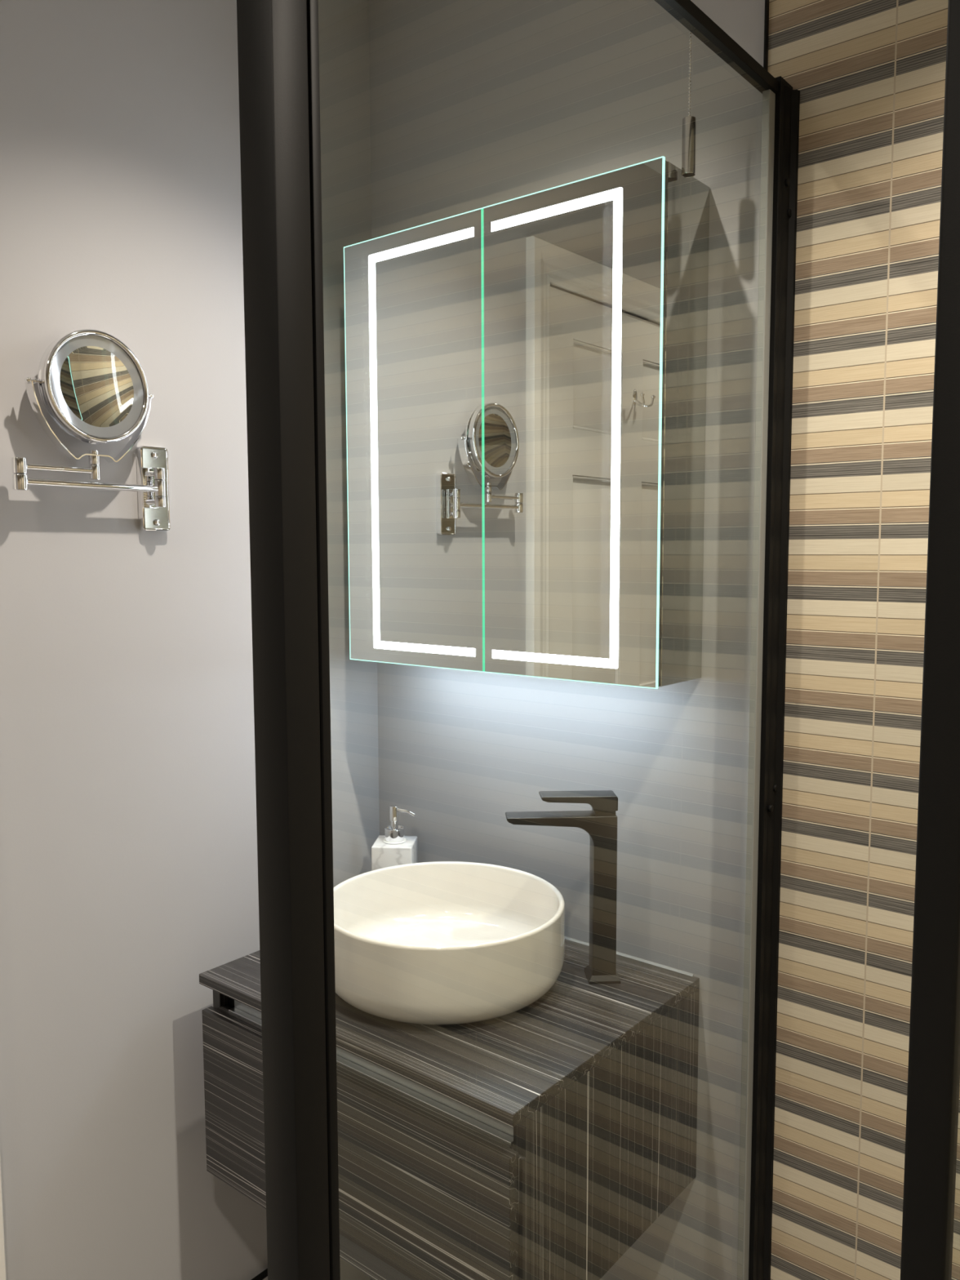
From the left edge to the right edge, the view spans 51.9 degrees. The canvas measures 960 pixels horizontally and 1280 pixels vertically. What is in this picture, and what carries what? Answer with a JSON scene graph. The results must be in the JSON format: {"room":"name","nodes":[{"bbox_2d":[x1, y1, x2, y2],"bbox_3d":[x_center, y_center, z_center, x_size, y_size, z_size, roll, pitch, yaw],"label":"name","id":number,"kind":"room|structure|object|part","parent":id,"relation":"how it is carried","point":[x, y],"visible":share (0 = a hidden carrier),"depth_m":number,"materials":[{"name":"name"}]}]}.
{"room":"bathroom","nodes":[
{"label":"bathroom","id":0,"kind":"room"},
{"bbox_2d":[0,0,379,1279],"bbox_3d":[-0.967,0.132,1.018,0.120,2.400,2.300,4,7,39],"label":"wall","id":1,"kind":"structure","parent":0,"point":[129,860],"depth_m":1.47,"materials":[{"name":"grey paint"}]},
{"bbox_2d":[0,1155,6,1279],"bbox_3d":[-0.985,0.287,0.968,0.172,2.100,0.930,4,7,39],"label":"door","id":2,"kind":"structure","parent":1,"relation":"in","point":[2,1255],"depth_m":1.34,"materials":[{"name":"white metal"}]},
{"bbox_2d":[11,328,170,531],"bbox_3d":[-0.534,-0.290,1.377,0.055,0.271,0.246,4,7,39],"label":"magnifying mirror","id":3,"kind":"object","parent":1,"relation":"attached to","point":[91,384],"visible":1,"depth_m":1.36,"materials":[{"name":"silver metal"}]},
{"bbox_3d":[-0.588,-0.341,1.296,0.009,0.009,0.022,4,7,39],"label":"pivot knob","id":4,"kind":"part","parent":3,"relation":"part of","materials":[{"name":"silver metal"}]},
{"bbox_3d":[-0.571,-0.232,1.334,0.009,0.009,0.106,4,7,39],"label":"arm","id":5,"kind":"part","parent":3,"relation":"part of","materials":[{"name":"silver metal"}]},
{"bbox_2d":[59,346,133,426],"bbox_3d":[-0.525,-0.347,1.353,0.005,0.109,0.109,4,7,39],"label":"mirror glass","id":6,"kind":"object","parent":3,"relation":"attached to","point":[96,383],"depth_m":1.35,"materials":[{"name":"clear"}]},
{"bbox_3d":[-0.536,-0.217,1.378,0.016,0.024,0.216,4,7,39],"label":"arm","id":7,"kind":"part","parent":3,"relation":"part of","materials":[{"name":"silver metal"}]},
{"bbox_3d":[-0.482,-0.353,1.426,0.009,0.009,0.022,4,7,39],"label":"pivot knob","id":8,"kind":"part","parent":3,"relation":"part of","materials":[{"name":"silver metal"}]},
{"bbox_3d":[-0.487,-0.226,1.473,0.012,0.125,0.047,4,7,39],"label":"wall plate","id":9,"kind":"part","parent":3,"relation":"part of","materials":[{"name":"silver metal"}]},
{"bbox_3d":[-0.484,-0.225,1.470,0.001,0.116,0.039,4,7,39],"label":"plate","id":10,"kind":"part","parent":3,"relation":"part of","materials":[{"name":"silver metal"}]},
{"bbox_2d":[251,1267,267,1279],"bbox_3d":[-0.411,1.109,1.679,0.017,0.013,0.320,4,7,39],"label":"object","id":11,"kind":"object","parent":1,"relation":"attached to","point":[264,1274],"visible":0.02,"depth_m":1.71,"materials":[{"name":"black"}]},
{"bbox_2d":[339,1257,371,1279],"bbox_3d":[-0.421,1.214,1.679,0.014,0.120,0.746,4,7,39],"label":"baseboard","id":12,"kind":"structure","parent":1,"relation":"attached to","point":[348,1272],"depth_m":1.88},
{"bbox_2d":[368,0,959,1279],"bbox_3d":[0.475,0.092,1.402,1.870,2.400,0.122,4,7,39],"label":"wall","id":13,"kind":"structure","parent":0,"point":[474,104],"depth_m":1.38,"materials":[{"name":"beige tile"}]},
{"bbox_2d":[199,936,699,1279],"bbox_3d":[-0.049,0.664,1.506,0.601,0.319,0.464,4,7,39],"label":"vanity unit","id":14,"kind":"object","parent":13,"relation":"attached to","point":[542,1140],"visible":0.84,"depth_m":1.29,"materials":[{"name":"grey laminate"}]},
{"bbox_3d":[-0.269,0.657,1.697,0.018,0.300,0.445,4,7,39],"label":"panel","id":15,"kind":"part","parent":14,"relation":"part of","materials":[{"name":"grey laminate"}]},
{"bbox_3d":[-0.189,0.709,1.336,0.591,0.259,0.018,4,7,39],"label":"drawer","id":16,"kind":"part","parent":14,"relation":"part of","materials":[{"name":"grey laminate"}]},
{"bbox_3d":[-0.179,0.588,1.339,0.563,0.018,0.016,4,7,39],"label":"drawer","id":17,"kind":"part","parent":14,"relation":"part of","materials":[{"name":"grey laminate"}]},
{"bbox_2d":[199,938,699,1127],"bbox_3d":[-0.049,0.516,1.492,0.601,0.016,0.464,4,7,39],"label":"countertop","id":18,"kind":"structure","parent":14,"relation":"on","point":[504,1068],"depth_m":1.31,"materials":[{"name":"grey laminate"}]},
{"bbox_2d":[371,804,417,871],"bbox_3d":[-0.151,0.389,1.774,0.077,0.186,0.072,0,5,5],"label":"soap dispenser","id":19,"kind":"object","parent":18,"relation":"on","point":[393,848],"visible":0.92,"depth_m":1.75,"materials":[{"name":"white stone"}]},
{"bbox_2d":[382,838,406,844],"bbox_3d":[-0.153,0.360,1.771,0.043,0.003,0.043,4,7,39],"label":"washer","id":20,"kind":"object","parent":19,"relation":"in","point":[385,841],"depth_m":1.76,"materials":[{"name":"white plastic"}]},
{"bbox_2d":[371,835,417,871],"bbox_3d":[-0.153,0.422,1.777,0.072,0.121,0.072,0,5,5],"label":"bottle","id":21,"kind":"object","parent":19,"relation":"on","point":[387,851],"depth_m":1.74,"materials":[{"name":"white stone"}]},
{"bbox_2d":[333,861,564,1025],"bbox_3d":[-0.055,0.448,1.483,0.364,0.121,0.364,4,7,39],"label":"basin","id":22,"kind":"object","parent":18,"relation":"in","point":[437,943],"visible":0.88,"depth_m":1.39,"materials":[{"name":"ceramic"}]},
{"bbox_2d":[505,790,620,984],"bbox_3d":[0.123,0.368,1.470,0.169,0.282,0.048,0,5,-3],"label":"tap","id":23,"kind":"object","parent":18,"relation":"on","point":[600,823],"visible":1,"depth_m":1.45,"materials":[{"name":"black metal"}]},
{"bbox_3d":[0.145,0.238,1.459,0.113,0.023,0.037,0,5,-3],"label":"lever","id":24,"kind":"part","parent":23,"relation":"part of","materials":[{"name":"black metal"}]},
{"bbox_3d":[0.183,0.689,1.331,0.018,0.300,0.445,4,7,39],"label":"panel","id":25,"kind":"part","parent":14,"relation":"part of","materials":[{"name":"grey laminate"}]},
{"bbox_2d":[343,155,709,688],"bbox_3d":[0.049,-0.302,1.547,0.600,0.699,0.137,4,7,39],"label":"upper cabinet","id":26,"kind":"object","parent":13,"relation":"attached to","point":[526,375],"visible":0.99,"depth_m":1.43,"materials":[{"name":"grey metal"}]},
{"bbox_3d":[-0.110,-0.304,1.591,0.296,0.693,0.004,4,7,39],"label":"door","id":27,"kind":"part","parent":26,"relation":"part of","materials":[{"name":"silver metal"}]},
{"bbox_3d":[0.123,-0.288,1.402,0.298,0.693,0.004,4,7,39],"label":"door","id":28,"kind":"part","parent":26,"relation":"part of","materials":[{"name":"silver metal"}]},
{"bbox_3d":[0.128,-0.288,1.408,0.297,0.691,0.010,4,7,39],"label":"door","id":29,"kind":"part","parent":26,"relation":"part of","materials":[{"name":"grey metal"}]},
{"bbox_2d":[763,0,768,71],"bbox_3d":[0.388,0.092,1.397,0.003,2.400,0.019,4,7,39],"label":"trim","id":30,"kind":"structure","parent":13,"relation":"attached to","point":[766,2],"depth_m":1.31,"materials":[{"name":"black metal"}]},
{"bbox_3d":[-0.268,1.425,0.568,2.070,0.100,2.540,4,7,39],"label":"floor","id":31,"kind":"structure","parent":0,"visible":0},
{"bbox_2d":[236,0,799,1279],"bbox_3d":[0.130,0.311,1.063,0.037,2.025,0.871,4,7,40],"label":"shower door frame","id":32,"kind":"structure","parent":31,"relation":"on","point":[278,45],"depth_m":0.72,"materials":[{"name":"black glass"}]},
{"bbox_3d":[-0.136,0.341,0.746,0.037,2.025,0.042,4,7,39],"label":"corner post","id":33,"kind":"part","parent":32,"relation":"part of","materials":[{"name":"black metal"}]},
{"bbox_3d":[0.128,-0.684,0.970,0.018,0.014,0.802,4,7,39],"label":"rail","id":34,"kind":"part","parent":32,"relation":"part of","materials":[{"name":"black metal"}]},
{"bbox_3d":[-0.277,-1.064,0.342,2.070,0.100,2.540,4,7,39],"label":"ceiling","id":35,"kind":"structure","parent":0,"visible":0},
{"bbox_2d":[681,0,696,177],"bbox_3d":[0.275,-0.857,1.283,0.076,0.486,0.076,4,7,39],"label":"pull cord","id":36,"kind":"object","parent":35,"relation":"hanging from","point":[689,122],"visible":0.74,"depth_m":1.29,"materials":[{"name":"silver plastic"}]},
{"bbox_3d":[0.275,-0.883,1.280,0.003,0.396,0.003,4,7,39],"label":"bead chain","id":37,"kind":"part","parent":36,"relation":"part of","materials":[{"name":"silver metal"}]},
{"bbox_3d":[0.484,0.234,-0.158,0.120,2.400,2.540,4,7,39],"label":"wall","id":38,"kind":"structure","parent":0,"visible":0},
{"bbox_2d":[900,0,959,1279],"bbox_3d":[0.440,0.369,0.344,0.560,2.000,0.024,4,7,39],"label":"shower door","id":39,"kind":"structure","parent":38,"relation":"attached to","point":[934,1047],"depth_m":0.48,"materials":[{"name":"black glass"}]}
]}

